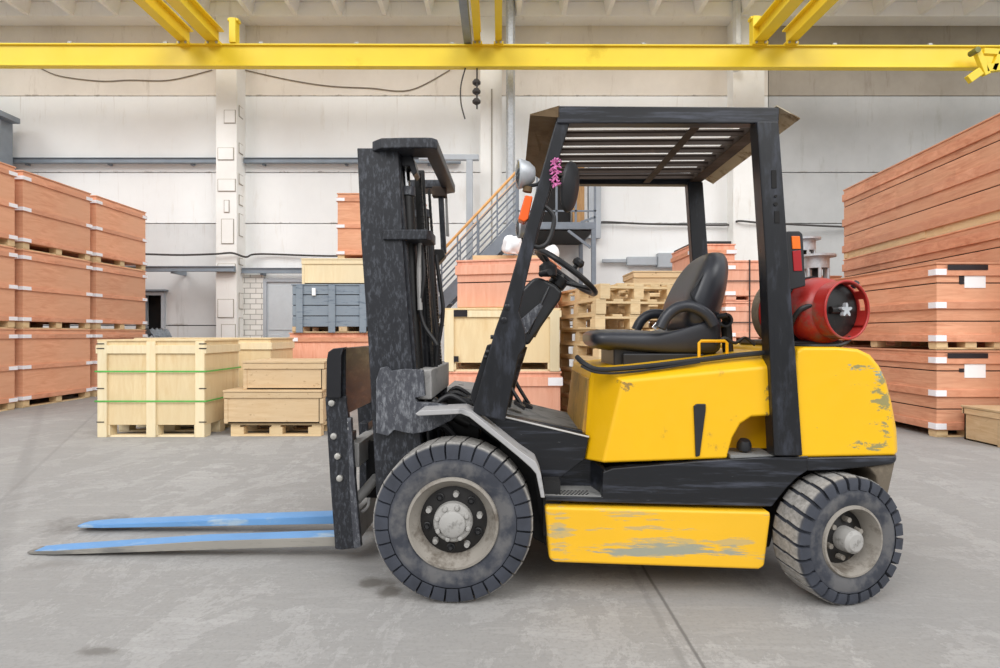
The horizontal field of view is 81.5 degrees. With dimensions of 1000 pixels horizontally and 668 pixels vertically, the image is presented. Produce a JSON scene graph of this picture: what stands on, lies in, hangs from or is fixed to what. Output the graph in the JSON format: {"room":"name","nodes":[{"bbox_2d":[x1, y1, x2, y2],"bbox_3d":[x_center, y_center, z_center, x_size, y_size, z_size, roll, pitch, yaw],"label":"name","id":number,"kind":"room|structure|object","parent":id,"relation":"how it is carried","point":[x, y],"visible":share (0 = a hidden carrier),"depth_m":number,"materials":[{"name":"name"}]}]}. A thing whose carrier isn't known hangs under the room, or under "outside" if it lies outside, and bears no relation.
{"room":"warehouse","nodes":[
{"label":"warehouse","id":0,"kind":"room"},
{"bbox_2d":[3,0,988,14],"bbox_3d":[-0.580,-7.290,12.440,28.216,0.320,1.080,0,0,0],"label":"ceiling beams","id":1,"kind":"structure","parent":0,"point":[23,6],"depth_m":12.74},
{"bbox_2d":[0,393,999,667],"bbox_3d":[-1.000,1.210,5.350,30.000,0.200,16.700,0,0,0],"label":"floor","id":2,"kind":"structure","parent":0,"point":[316,606],"depth_m":2.52,"materials":[{"name":"concrete"}]},
{"bbox_2d":[0,328,17,411],"bbox_3d":[-8.240,0.515,7.820,2.252,1.190,1.482,0,0,0],"label":"crate","id":3,"kind":"object","parent":2,"relation":"on","point":[8,336],"visible":1,"depth_m":8.41,"materials":[{"name":"brown wood"}]},
{"bbox_2d":[0,245,17,328],"bbox_3d":[-8.240,-0.675,7.820,2.252,1.190,1.482,0,0,0],"label":"crate","id":4,"kind":"object","parent":3,"relation":"on","point":[8,255],"visible":0.99,"depth_m":8.41,"materials":[{"name":"brown wood"}]},
{"bbox_2d":[0,162,17,246],"bbox_3d":[-8.240,-1.865,7.820,2.252,1.190,1.482,0,0,0],"label":"crate","id":5,"kind":"object","parent":4,"relation":"on","point":[8,174],"visible":0.97,"depth_m":8.41,"materials":[{"name":"brown wood"}]},
{"bbox_2d":[15,329,92,407],"bbox_3d":[-8.260,0.515,9.420,2.252,1.190,1.482,0,0,0],"label":"crate","id":6,"kind":"object","parent":2,"relation":"on","point":[51,363],"visible":0.95,"depth_m":9.26,"materials":[{"name":"brown wood"}]},
{"bbox_2d":[14,249,92,328],"bbox_3d":[-8.260,-0.675,9.420,2.252,1.190,1.482,0,0,0],"label":"crate","id":7,"kind":"object","parent":6,"relation":"on","point":[54,290],"visible":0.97,"depth_m":9.25,"materials":[{"name":"brown wood"}]},
{"bbox_2d":[14,170,92,260],"bbox_3d":[-8.260,-1.865,9.420,2.252,1.190,1.482,0,0,0],"label":"crate","id":8,"kind":"object","parent":7,"relation":"on","point":[52,217],"visible":0.9,"depth_m":9.28,"materials":[{"name":"brown wood"}]},
{"bbox_2d":[90,329,146,396],"bbox_3d":[-8.260,0.515,11.000,2.252,1.190,1.482,0,0,0],"label":"crate","id":9,"kind":"object","parent":2,"relation":"on","point":[97,334],"visible":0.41,"depth_m":10.30,"materials":[{"name":"brown wood"}]},
{"bbox_2d":[14,262,146,329],"bbox_3d":[-8.260,-0.675,11.000,2.252,1.190,1.482,0,0,0],"label":"crate","id":10,"kind":"object","parent":9,"relation":"on","point":[118,299],"visible":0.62,"depth_m":10.85,"materials":[{"name":"brown wood"}]},
{"bbox_2d":[63,195,146,270],"bbox_3d":[-8.260,-1.865,11.000,2.252,1.190,1.482,0,0,0],"label":"crate","id":11,"kind":"object","parent":10,"relation":"on","point":[117,234],"visible":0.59,"depth_m":10.86,"materials":[{"name":"brown wood"}]},
{"bbox_2d":[145,328,171,337],"bbox_3d":[-6.850,0.487,12.250,1.100,1.246,0.600,0,0,0],"label":"pile","id":12,"kind":"object","parent":2,"relation":"on","point":[156,333],"visible":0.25,"depth_m":12.20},
{"bbox_2d":[94,339,240,436],"bbox_3d":[-3.750,0.585,6.640,1.204,1.050,0.836,0,0,0],"label":"crate","id":13,"kind":"object","parent":2,"relation":"on","point":[160,386],"visible":0.98,"depth_m":6.25,"materials":[{"name":"beige wood"}]},
{"bbox_2d":[134,337,294,386],"bbox_3d":[-3.840,0.580,7.900,1.790,1.060,0.844,0,0,0],"label":"crate","id":14,"kind":"object","parent":2,"relation":"on","point":[251,348],"visible":0.21,"depth_m":7.50,"materials":[{"name":"beige wood"}]},
{"bbox_2d":[231,420,326,435],"bbox_3d":[-2.430,1.038,6.680,0.980,0.144,0.780,0,0,0],"label":"wooden pallet","id":15,"kind":"object","parent":2,"relation":"on","point":[237,429],"visible":0.41,"depth_m":6.29,"materials":[{"name":"brown wood"}]},
{"bbox_2d":[223,386,326,423],"bbox_3d":[-2.445,0.786,6.660,1.080,0.360,0.840,0,0,0],"label":"wooden crate","id":16,"kind":"object","parent":15,"relation":"on","point":[240,405],"visible":0.7,"depth_m":6.26,"materials":[{"name":"brown wood"}]},
{"bbox_2d":[242,358,326,389],"bbox_3d":[-2.355,0.451,6.680,0.910,0.310,0.740,0,0,0],"label":"wooden crate","id":17,"kind":"object","parent":16,"relation":"on","point":[270,373],"visible":0.78,"depth_m":6.33,"materials":[{"name":"brown wood"}]},
{"bbox_2d":[289,333,368,357],"bbox_3d":[-2.360,0.545,9.150,1.602,1.130,1.052,0,0,0],"label":"crate","id":18,"kind":"object","parent":2,"relation":"on","point":[307,345],"visible":0.08,"depth_m":8.65,"materials":[{"name":"brown wood"}]},
{"bbox_2d":[291,284,367,332],"bbox_3d":[-2.330,-0.380,9.096,1.524,0.720,1.052,0,0,0],"label":"crate","id":19,"kind":"object","parent":18,"relation":"on","point":[316,308],"visible":0.59,"depth_m":8.60,"materials":[{"name":"grey wood"}]},
{"bbox_2d":[301,258,363,283],"bbox_3d":[-2.295,-0.930,9.050,1.300,0.380,0.940,0,0,0],"label":"wooden crate","id":20,"kind":"object","parent":19,"relation":"on","point":[314,270],"visible":0.44,"depth_m":8.60,"materials":[{"name":"beige wood"}]},
{"bbox_2d":[419,154,478,259],"bbox_3d":[-1.110,-1.390,12.600,1.300,5.000,0.140,0,0,0],"label":"frame","id":21,"kind":"object","parent":2,"relation":"on","point":[469,158],"visible":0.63,"depth_m":12.53,"materials":[{"name":"grey metal"}]},
{"bbox_2d":[27,105,902,604],"bbox_3d":[-0.317,0.057,2.929,4.144,2.109,1.275,0,0,0],"label":"truck","id":22,"kind":"object","parent":2,"relation":"on","point":[687,443],"visible":1,"depth_m":2.45,"materials":[{"name":"metal"}]},
{"bbox_2d":[515,219,526,237],"bbox_3d":[0.107,-0.474,2.596,0.075,0.094,0.093,0,0,0],"label":"work lamp","id":23,"kind":"object","parent":22,"relation":"attached to","point":[520,228],"depth_m":2.56,"materials":[{"name":"metal"}]},
{"bbox_2d":[515,158,535,188],"bbox_3d":[0.108,-0.689,2.496,0.086,0.129,0.128,0,0,0],"label":"work lamp","id":24,"kind":"object","parent":22,"relation":"attached to","point":[525,172],"depth_m":2.46,"materials":[{"name":"metal"}]},
{"bbox_2d":[518,196,532,224],"bbox_3d":[0.109,-0.531,2.488,0.060,0.112,0.075,0,0,1],"label":"lamp","id":25,"kind":"object","parent":22,"relation":"attached to","point":[524,216],"depth_m":2.45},
{"bbox_2d":[523,181,538,192],"bbox_3d":[0.143,-0.638,2.485,0.094,0.067,0.040,0,0,0],"label":"bracket","id":26,"kind":"object","parent":22,"relation":"attached to","point":[527,185],"depth_m":2.47,"materials":[{"name":"metal"}]},
{"bbox_2d":[557,161,578,212],"bbox_3d":[0.293,-0.636,2.509,0.112,0.218,0.108,0,0,0],"label":"mirror","id":27,"kind":"object","parent":22,"relation":"attached to","point":[569,186],"depth_m":2.48,"materials":[{"name":"black glass"}]},
{"bbox_2d":[567,369,588,432],"bbox_3d":[0.395,0.367,2.964,0.055,0.331,0.710,0,0,1],"label":"hood","id":28,"kind":"object","parent":22,"relation":"attached to","point":[578,402],"depth_m":2.84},
{"bbox_2d":[582,322,720,353],"bbox_3d":[0.746,0.021,2.957,0.619,0.178,0.500,0,0,1],"label":"seat cushion","id":29,"kind":"object","parent":22,"relation":"on","point":[678,337],"depth_m":2.72,"materials":[{"name":"leather"}]},
{"bbox_2d":[575,350,764,371],"bbox_3d":[0.748,0.114,2.476,0.849,0.097,0.081,0,0,6],"label":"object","id":30,"kind":"object","parent":22,"relation":"attached to","point":[751,361],"depth_m":2.46,"materials":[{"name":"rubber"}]},
{"bbox_2d":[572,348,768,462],"bbox_3d":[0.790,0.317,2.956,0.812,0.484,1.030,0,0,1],"label":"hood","id":31,"kind":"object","parent":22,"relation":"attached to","point":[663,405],"depth_m":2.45,"materials":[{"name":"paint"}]},
{"bbox_2d":[693,404,705,456],"bbox_3d":[0.839,0.404,2.438,0.050,0.222,0.014,0,0,1],"label":"handle","id":32,"kind":"object","parent":22,"relation":"attached to","point":[699,410],"depth_m":2.43,"materials":[{"name":"black plastic"}]},
{"bbox_2d":[786,231,804,289],"bbox_3d":[1.252,-0.312,2.496,0.089,0.249,0.090,0,0,0],"label":"tail light","id":33,"kind":"object","parent":22,"relation":"attached to","point":[795,252],"depth_m":2.46,"materials":[{"name":"black plastic"}]},
{"bbox_2d":[448,371,562,410],"bbox_3d":[0.022,0.750,6.498,1.264,0.720,0.944,0,0,0],"label":"crate","id":34,"kind":"object","parent":2,"relation":"on","point":[541,388],"visible":0.19,"depth_m":6.05,"materials":[{"name":"brown wood"}]},
{"bbox_2d":[444,308,561,371],"bbox_3d":[0.020,0.060,6.498,1.240,0.660,0.947,0,0,0],"label":"crate","id":35,"kind":"object","parent":34,"relation":"on","point":[467,331],"visible":0.73,"depth_m":6.05,"materials":[{"name":"beige wood"}]},
{"bbox_2d":[455,257,561,307],"bbox_3d":[0.130,-0.535,6.620,1.040,0.530,0.940,0,0,14],"label":"crate","id":36,"kind":"object","parent":35,"relation":"on","point":[484,283],"visible":0.43,"depth_m":6.22,"materials":[{"name":"brown wood"}]},
{"bbox_2d":[473,255,537,259],"bbox_3d":[0.060,-0.832,6.675,0.720,0.060,0.650,0,0,0],"label":"wooden board","id":37,"kind":"object","parent":36,"relation":"on","point":[475,257],"visible":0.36,"depth_m":6.35,"materials":[{"name":"brown wood"}]},
{"bbox_2d":[502,235,521,253],"bbox_3d":[0.126,-0.969,6.277,0.212,0.214,0.204,0,0,28],"label":"plastic bundle","id":38,"kind":"object","parent":36,"relation":"on","point":[511,244],"visible":0.93,"depth_m":6.21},
{"bbox_2d":[545,245,558,261],"bbox_3d":[0.566,-0.894,6.422,0.179,0.188,0.179,0,0,0],"label":"plastic bundle","id":39,"kind":"object","parent":36,"relation":"on","point":[554,249],"visible":0.37,"depth_m":6.36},
{"bbox_2d":[506,0,514,254],"bbox_3d":[0.232,-3.123,12.800,0.200,8.497,0.173,0,0,0],"label":"pipe","id":40,"kind":"object","parent":2,"relation":"on","point":[510,4],"visible":0.61,"depth_m":12.71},
{"bbox_2d":[436,172,595,318],"bbox_3d":[-0.486,-1.040,12.361,4.752,4.363,1.978,0,0,0],"label":"staircase","id":41,"kind":"structure","parent":2,"relation":"on","point":[566,233],"depth_m":11.40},
{"bbox_2d":[803,236,820,276],"bbox_3d":[4.820,-0.200,9.150,0.435,2.620,0.435,0,0,0],"label":"duct","id":42,"kind":"object","parent":2,"relation":"on","point":[809,242],"visible":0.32,"depth_m":9.01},
{"bbox_2d":[804,253,836,278],"bbox_3d":[4.750,-0.035,8.700,0.522,2.290,0.522,0,0,0],"label":"duct","id":43,"kind":"object","parent":2,"relation":"on","point":[815,262],"visible":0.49,"depth_m":8.57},
{"bbox_2d":[843,346,999,436],"bbox_3d":[5.058,0.642,7.277,0.788,0.935,2.150,0,0,0],"label":"crate","id":44,"kind":"object","parent":2,"relation":"on","point":[928,388],"visible":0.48,"depth_m":6.24,"materials":[{"name":"brown wood"}]},
{"bbox_2d":[833,262,999,348],"bbox_3d":[5.058,-0.302,7.277,0.788,0.935,2.150,0,0,0],"label":"crate","id":45,"kind":"object","parent":44,"relation":"on","point":[933,305],"visible":0.78,"depth_m":6.27,"materials":[{"name":"brown wood"}]},
{"bbox_2d":[886,341,999,349],"bbox_3d":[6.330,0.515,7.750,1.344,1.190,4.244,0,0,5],"label":"wooden pallet","id":46,"kind":"object","parent":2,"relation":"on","point":[888,343],"visible":0.02,"depth_m":7.26,"materials":[{"name":"brown wood"}]},
{"bbox_2d":[961,405,999,447],"bbox_3d":[5.135,0.930,5.860,0.530,0.360,0.540,0,0,0],"label":"wooden crate","id":47,"kind":"object","parent":2,"relation":"on","point":[981,422],"visible":1,"depth_m":5.89,"materials":[{"name":"brown wood"}]},
{"bbox_3d":[-2.120,0.515,10.600,1.482,1.190,1.002,0,0,0],"label":"crate","id":48,"kind":"object","parent":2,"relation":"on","visible":0},
{"bbox_3d":[-2.120,-0.675,10.600,1.482,1.190,1.002,0,0,0],"label":"crate","id":49,"kind":"object","parent":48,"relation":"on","visible":0},
{"bbox_2d":[336,193,426,257],"bbox_3d":[-2.120,-1.865,10.600,1.482,1.190,1.002,0,0,0],"label":"crate","id":50,"kind":"object","parent":49,"relation":"on","point":[348,226],"visible":0.29,"depth_m":10.12,"materials":[{"name":"brown wood"}]},
{"bbox_3d":[3.130,0.515,9.000,0.672,1.190,1.052,0,0,0],"label":"crate","id":51,"kind":"object","parent":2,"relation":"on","visible":0},
{"bbox_2d":[670,241,736,270],"bbox_3d":[3.130,-0.720,9.000,0.672,1.280,1.052,0,0,0],"label":"crate","id":52,"kind":"object","parent":51,"relation":"on","point":[680,259],"visible":0.16,"depth_m":8.50,"materials":[{"name":"brown wood"}]},
{"bbox_3d":[3.080,0.859,7.450,0.691,0.501,0.840,0,0,0],"label":"box","id":53,"kind":"object","parent":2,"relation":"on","visible":0},
{"bbox_3d":[3.080,0.357,7.450,0.691,0.502,0.840,0,0,0],"label":"box","id":54,"kind":"object","parent":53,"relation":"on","visible":0},
{"bbox_2d":[720,301,760,340],"bbox_3d":[3.079,-0.146,7.450,0.691,0.501,0.840,0,0,0],"label":"box","id":55,"kind":"object","parent":54,"relation":"on","point":[742,325],"visible":0.3,"depth_m":7.05,"materials":[{"name":"red wood"}]},
{"bbox_2d":[723,260,759,301],"bbox_3d":[3.079,-0.648,7.450,0.691,0.501,0.840,0,0,0],"label":"box","id":56,"kind":"object","parent":55,"relation":"on","point":[743,275],"visible":0.37,"depth_m":7.05,"materials":[{"name":"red wood"}]},
{"bbox_3d":[1.198,1.038,6.173,0.800,0.144,1.200,0,0,-13],"label":"wooden pallet","id":57,"kind":"object","parent":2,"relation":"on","visible":0},
{"bbox_2d":[560,406,566,411],"bbox_3d":[1.196,0.893,6.175,0.800,0.144,1.200,0,0,-14],"label":"wooden pallet","id":58,"kind":"object","parent":57,"relation":"on","point":[563,409],"visible":0.02,"depth_m":6.54,"materials":[{"name":"brown wood"}]},
{"bbox_2d":[560,394,568,408],"bbox_3d":[1.197,0.749,6.173,0.800,0.144,1.200,0,0,-13],"label":"wooden pallet","id":59,"kind":"object","parent":58,"relation":"on","point":[564,399],"visible":0.09,"depth_m":6.54,"materials":[{"name":"brown wood"}]},
{"bbox_2d":[560,381,569,395],"bbox_3d":[1.185,0.605,6.173,0.800,0.144,1.200,0,0,-13],"label":"wooden pallet","id":60,"kind":"object","parent":59,"relation":"on","point":[565,388],"visible":0.04,"depth_m":6.54,"materials":[{"name":"brown wood"}]},
{"bbox_2d":[560,368,571,382],"bbox_3d":[1.210,0.460,6.157,0.800,0.144,1.200,0,0,-12],"label":"wooden pallet","id":61,"kind":"object","parent":60,"relation":"on","point":[566,374],"visible":0.09,"depth_m":6.53,"materials":[{"name":"brown wood"}]},
{"bbox_2d":[560,355,596,369],"bbox_3d":[1.182,0.316,6.185,0.800,0.144,1.200,0,0,-13],"label":"wooden pallet","id":62,"kind":"object","parent":61,"relation":"on","point":[564,360],"visible":0.05,"depth_m":6.49,"materials":[{"name":"brown wood"}]},
{"bbox_2d":[560,343,600,358],"bbox_3d":[1.180,0.171,6.192,0.800,0.144,1.200,0,0,-14],"label":"wooden pallet","id":63,"kind":"object","parent":62,"relation":"on","point":[584,351],"visible":0.27,"depth_m":6.07,"materials":[{"name":"brown wood"}]},
{"bbox_2d":[560,329,657,343],"bbox_3d":[1.204,0.026,6.178,0.800,0.144,1.200,0,0,-12],"label":"wooden pallet","id":64,"kind":"object","parent":63,"relation":"on","point":[565,335],"visible":0.21,"depth_m":6.22,"materials":[{"name":"brown wood"}]},
{"bbox_2d":[560,314,658,329],"bbox_3d":[1.179,-0.118,6.174,0.800,0.144,1.200,0,0,-11],"label":"wooden pallet","id":65,"kind":"object","parent":64,"relation":"on","point":[594,321],"visible":0.65,"depth_m":5.93,"materials":[{"name":"brown wood"}]},
{"bbox_2d":[559,299,664,316],"bbox_3d":[1.186,-0.263,6.163,0.800,0.144,1.200,0,0,-11],"label":"wooden pallet","id":66,"kind":"object","parent":65,"relation":"on","point":[594,306],"visible":0.72,"depth_m":5.71,"materials":[{"name":"brown wood"}]},
{"bbox_2d":[558,283,672,304],"bbox_3d":[1.197,-0.407,6.171,0.800,0.144,1.200,0,0,-14],"label":"wooden pallet","id":67,"kind":"object","parent":66,"relation":"on","point":[605,291],"visible":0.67,"depth_m":5.69,"materials":[{"name":"brown wood"}]},
{"bbox_3d":[2.022,1.038,7.511,1.200,0.144,0.800,0,0,0],"label":"wooden pallet","id":68,"kind":"object","parent":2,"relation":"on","visible":0},
{"bbox_3d":[2.033,0.894,7.497,1.200,0.144,0.800,0,0,2],"label":"wooden pallet","id":69,"kind":"object","parent":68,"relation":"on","visible":0},
{"bbox_3d":[2.060,0.749,7.540,1.200,0.144,0.800,0,0,-3],"label":"wooden pallet","id":70,"kind":"object","parent":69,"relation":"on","visible":0},
{"bbox_3d":[2.037,0.605,7.485,1.200,0.144,0.800,0,0,3],"label":"wooden pallet","id":71,"kind":"object","parent":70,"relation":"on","visible":0},
{"bbox_3d":[2.003,0.460,7.466,1.200,0.144,0.800,0,0,-3],"label":"wooden pallet","id":72,"kind":"object","parent":71,"relation":"on","visible":0},
{"bbox_3d":[2.012,0.316,7.528,1.200,0.144,0.800,0,0,1],"label":"wooden pallet","id":73,"kind":"object","parent":72,"relation":"on","visible":0},
{"bbox_3d":[2.057,0.171,7.528,1.200,0.144,0.800,0,0,5],"label":"wooden pallet","id":74,"kind":"object","parent":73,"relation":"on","visible":0},
{"bbox_3d":[1.997,0.027,7.533,1.200,0.144,0.800,0,0,0],"label":"wooden pallet","id":75,"kind":"object","parent":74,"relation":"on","visible":0},
{"bbox_2d":[649,319,656,326],"bbox_3d":[2.058,-0.118,7.492,1.200,0.144,0.800,0,0,4],"label":"wooden pallet","id":76,"kind":"object","parent":75,"relation":"on","point":[652,321],"visible":0.04,"depth_m":7.63,"materials":[{"name":"brown wood"}]},
{"bbox_3d":[2.030,-0.262,7.522,1.200,0.144,0.800,0,0,2],"label":"wooden pallet","id":77,"kind":"object","parent":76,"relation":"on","visible":0},
{"bbox_2d":[626,295,659,306],"bbox_3d":[1.987,-0.407,7.487,1.200,0.144,0.800,0,0,-5],"label":"wooden pallet","id":78,"kind":"object","parent":77,"relation":"on","point":[651,296],"visible":0.04,"depth_m":7.08,"materials":[{"name":"brown wood"}]},
{"bbox_2d":[616,283,673,294],"bbox_3d":[2.041,-0.551,7.469,1.200,0.144,0.800,0,0,3],"label":"wooden pallet","id":79,"kind":"object","parent":78,"relation":"on","point":[656,292],"visible":0.08,"depth_m":7.08,"materials":[{"name":"brown wood"}]},
{"bbox_2d":[622,271,681,282],"bbox_3d":[2.005,-0.709,7.600,0.670,0.170,0.640,0,0,0],"label":"wooden crate","id":80,"kind":"object","parent":79,"relation":"on","point":[634,276],"visible":0.52,"depth_m":7.29,"materials":[{"name":"brown wood"}]},
{"bbox_2d":[0,26,999,366],"bbox_3d":[-1.000,-3.243,13.525,29.980,8.706,0.250,0,0,0],"label":"wall","id":81,"kind":"structure","parent":0,"point":[852,127],"depth_m":13.40,"materials":[{"name":"paint"}]},
{"bbox_2d":[13,157,215,165],"bbox_3d":[-8.830,-3.952,13.315,4.940,0.156,0.170,0,0,0],"label":"wall rail","id":82,"kind":"object","parent":81,"relation":"attached to","point":[27,161],"visible":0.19,"depth_m":13.26,"materials":[{"name":"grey metal"}]},
{"bbox_2d":[0,110,19,165],"bbox_3d":[-11.465,-3.875,12.670,1.270,1.970,0.860,0,0,0],"label":"upper cabinet","id":83,"kind":"object","parent":82,"relation":"attached to","point":[7,120],"visible":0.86,"depth_m":12.90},
{"bbox_2d":[42,69,211,81],"bbox_3d":[-8.632,-5.986,13.385,3.977,0.327,0.021,0,0,0],"label":"wire","id":84,"kind":"object","parent":81,"relation":"attached to","point":[42,69],"visible":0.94,"depth_m":13.38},
{"bbox_2d":[145,289,167,337],"bbox_3d":[-7.990,-0.465,13.380,0.660,1.110,0.240,0,0,0],"label":"door frame","id":85,"kind":"structure","parent":81,"relation":"in","point":[148,292],"depth_m":13.32,"materials":[{"name":"grey metal"}]},
{"bbox_2d":[145,289,167,291],"bbox_3d":[-7.990,-1.000,13.340,0.660,0.040,0.160,0,0,0],"label":"canopy","id":86,"kind":"object","parent":85,"relation":"attached to","point":[146,290],"depth_m":13.26,"materials":[{"name":"grey metal"}]},
{"bbox_2d":[124,266,235,275],"bbox_3d":[-7.735,-1.422,13.090,3.730,0.156,0.620,0,0,0],"label":"pipe","id":87,"kind":"object","parent":81,"relation":"attached to","point":[179,270],"visible":0.51,"depth_m":12.81,"materials":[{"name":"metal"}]},
{"bbox_2d":[216,16,244,336],"bbox_3d":[-6.100,-3.000,13.165,0.480,8.220,0.470,0,0,0],"label":"column","id":88,"kind":"structure","parent":81,"relation":"attached to","point":[230,83],"depth_m":12.95,"materials":[{"name":"concrete"}]},
{"bbox_2d":[145,252,337,257],"bbox_3d":[-4.666,-1.780,13.179,6.576,0.151,0.450,0,0,-6],"label":"cable","id":89,"kind":"object","parent":81,"relation":"attached to","point":[237,254],"visible":0.82,"depth_m":12.90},
{"bbox_2d":[243,275,264,336],"bbox_3d":[-5.650,-0.125,13.340,0.460,2.470,0.120,0,0,0],"label":"brickwork","id":90,"kind":"object","parent":81,"relation":"attached to","point":[252,284],"depth_m":13.28,"materials":[{"name":"white brick"}]},
{"bbox_2d":[241,268,301,275],"bbox_3d":[-4.930,-1.422,13.265,1.860,0.156,0.270,0,0,0],"label":"pipe","id":91,"kind":"object","parent":81,"relation":"attached to","point":[262,271],"visible":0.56,"depth_m":13.16,"materials":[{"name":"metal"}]},
{"bbox_2d":[263,278,301,336],"bbox_3d":[-4.820,-0.080,13.325,1.200,2.380,0.150,0,0,0],"label":"door","id":92,"kind":"structure","parent":81,"relation":"in","point":[277,292],"depth_m":13.29,"materials":[{"name":"grey metal"}]},
{"bbox_2d":[43,296,586,328],"bbox_3d":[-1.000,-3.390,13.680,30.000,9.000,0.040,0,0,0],"label":"trim","id":93,"kind":"structure","parent":81,"relation":"attached to","point":[154,301],"depth_m":13.66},
{"bbox_2d":[245,70,449,90],"bbox_3d":[-3.518,-5.850,13.385,4.739,0.507,0.021,0,0,0],"label":"wire","id":94,"kind":"object","parent":81,"relation":"attached to","point":[245,70],"visible":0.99,"depth_m":13.38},
{"bbox_2d":[243,157,460,165],"bbox_3d":[-3.380,-3.952,13.315,4.960,0.156,0.170,0,0,0],"label":"wall rail","id":95,"kind":"object","parent":81,"relation":"attached to","point":[247,160],"visible":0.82,"depth_m":13.26,"materials":[{"name":"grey metal"}]},
{"bbox_2d":[480,17,501,251],"bbox_3d":[-0.200,-3.000,13.190,0.480,8.220,0.420,0,0,0],"label":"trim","id":96,"kind":"structure","parent":81,"relation":"attached to","point":[491,80],"depth_m":13.00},
{"bbox_2d":[538,167,600,238],"bbox_3d":[1.585,-3.055,13.300,1.430,1.730,0.200,0,0,0],"label":"door","id":97,"kind":"structure","parent":81,"relation":"in","point":[585,200],"depth_m":13.20,"materials":[{"name":"grey metal"}]},
{"bbox_2d":[602,253,671,267],"bbox_3d":[3.275,-1.685,13.285,1.850,0.330,0.230,0,0,0],"label":"pipe","id":98,"kind":"object","parent":81,"relation":"attached to","point":[662,260],"visible":0.66,"depth_m":13.25,"materials":[{"name":"grey metal"}]},
{"bbox_2d":[601,220,843,227],"bbox_3d":[6.072,-2.488,13.142,8.037,0.205,0.398,0,0,0],"label":"cable","id":99,"kind":"object","parent":81,"relation":"attached to","point":[736,220],"visible":0.52,"depth_m":13.28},
{"bbox_2d":[727,18,763,259],"bbox_3d":[5.600,-3.000,13.225,0.700,8.220,0.350,0,0,0],"label":"pillar","id":100,"kind":"structure","parent":81,"relation":"attached to","point":[745,88],"depth_m":13.05,"materials":[{"name":"concrete"}]},
{"bbox_2d":[0,0,999,25],"bbox_3d":[-1.000,-7.375,12.650,30.000,0.530,1.500,0,0,0],"label":"ceiling","id":101,"kind":"structure","parent":0,"point":[42,12],"depth_m":12.97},
{"bbox_2d":[733,0,740,71],"bbox_3d":[5.271,-6.650,12.900,0.190,1.557,0.164,0,0,0],"label":"pipe","id":102,"kind":"object","parent":101,"relation":"attached to","point":[736,3],"visible":0.52,"depth_m":12.82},
{"bbox_2d":[0,41,999,70],"bbox_3d":[0.001,-5.844,12.200,28.001,0.570,0.160,0,0,0],"label":"beam","id":103,"kind":"structure","parent":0,"point":[69,55],"depth_m":12.16,"materials":[{"name":"metal"}]},
{"bbox_2d":[133,0,192,45],"bbox_3d":[-6.600,-6.230,8.175,0.260,0.400,8.350,0,0,0],"label":"beam","id":104,"kind":"structure","parent":103,"relation":"on","point":[158,10],"depth_m":11.49,"materials":[{"name":"metal"}]},
{"bbox_2d":[166,0,223,45],"bbox_3d":[-5.980,-6.230,8.175,0.320,0.400,8.350,0,0,0],"label":"beam","id":105,"kind":"structure","parent":103,"relation":"on","point":[191,11],"depth_m":11.49,"materials":[{"name":"metal"}]},
{"bbox_2d":[227,17,240,42],"bbox_3d":[-5.590,-6.350,12.200,0.220,0.520,0.200,0,0,0],"label":"bracket","id":106,"kind":"object","parent":103,"relation":"attached to","point":[234,23],"visible":0.91,"depth_m":12.10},
{"bbox_2d":[460,68,465,118],"bbox_3d":[-0.774,-5.080,12.200,0.146,1.123,0.026,0,0,0],"label":"cable","id":107,"kind":"object","parent":103,"relation":"hanging from","point":[465,68],"visible":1,"depth_m":12.19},
{"bbox_2d":[458,0,471,43],"bbox_3d":[-0.680,-6.190,8.150,0.160,0.200,8.300,0,0,0],"label":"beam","id":108,"kind":"structure","parent":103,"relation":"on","point":[463,4],"depth_m":11.32,"materials":[{"name":"grey metal"}]},
{"bbox_2d":[470,0,481,45],"bbox_3d":[-0.470,-6.230,8.175,0.200,0.400,8.350,0,0,0],"label":"beam","id":109,"kind":"structure","parent":103,"relation":"on","point":[475,7],"depth_m":11.39,"materials":[{"name":"metal"}]},
{"bbox_2d":[472,68,480,108],"bbox_3d":[-0.498,-5.225,12.300,0.180,0.912,0.180,0,0,37],"label":"insulator string","id":110,"kind":"object","parent":103,"relation":"hanging from","point":[476,82],"visible":1,"depth_m":12.24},
{"bbox_2d":[494,0,502,45],"bbox_3d":[-0.030,-6.230,8.175,0.200,0.400,8.350,0,0,0],"label":"beam","id":111,"kind":"structure","parent":103,"relation":"on","point":[498,41],"depth_m":11.38,"materials":[{"name":"metal"}]},
{"bbox_2d":[751,0,803,44],"bbox_3d":[5.420,-6.230,8.175,0.320,0.400,8.350,0,0,0],"label":"beam","id":112,"kind":"structure","parent":103,"relation":"on","point":[778,11],"depth_m":11.41,"materials":[{"name":"metal"}]},
{"bbox_2d":[748,15,760,43],"bbox_3d":[5.360,-6.370,12.200,0.240,0.560,0.200,0,0,0],"label":"bracket","id":113,"kind":"object","parent":112,"relation":"on","point":[753,31],"visible":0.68,"depth_m":12.10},
{"bbox_2d":[782,0,837,44],"bbox_3d":[6.080,-6.230,8.175,0.260,0.400,8.350,0,0,0],"label":"beam","id":114,"kind":"structure","parent":103,"relation":"on","point":[814,10],"depth_m":11.49,"materials":[{"name":"metal"}]},
{"bbox_2d":[964,47,999,83],"bbox_3d":[10.132,-5.500,11.900,1.150,0.701,0.200,0,0,0],"label":"clamp","id":115,"kind":"object","parent":103,"relation":"hanging from","point":[983,69],"visible":1,"depth_m":11.85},
{"bbox_2d":[842,220,999,276],"bbox_3d":[6.330,-0.675,7.750,1.344,1.190,4.244,0,0,5],"label":"crate","id":116,"kind":"object","parent":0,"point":[979,243],"visible":0.18,"depth_m":7.48,"materials":[{"name":"brown wood"}]},
{"bbox_2d":[842,113,999,258],"bbox_3d":[6.330,-1.865,7.750,1.344,1.190,4.244,0,0,5],"label":"crate","id":117,"kind":"object","parent":116,"relation":"on","point":[953,184],"visible":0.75,"depth_m":7.64,"materials":[{"name":"brown wood"}]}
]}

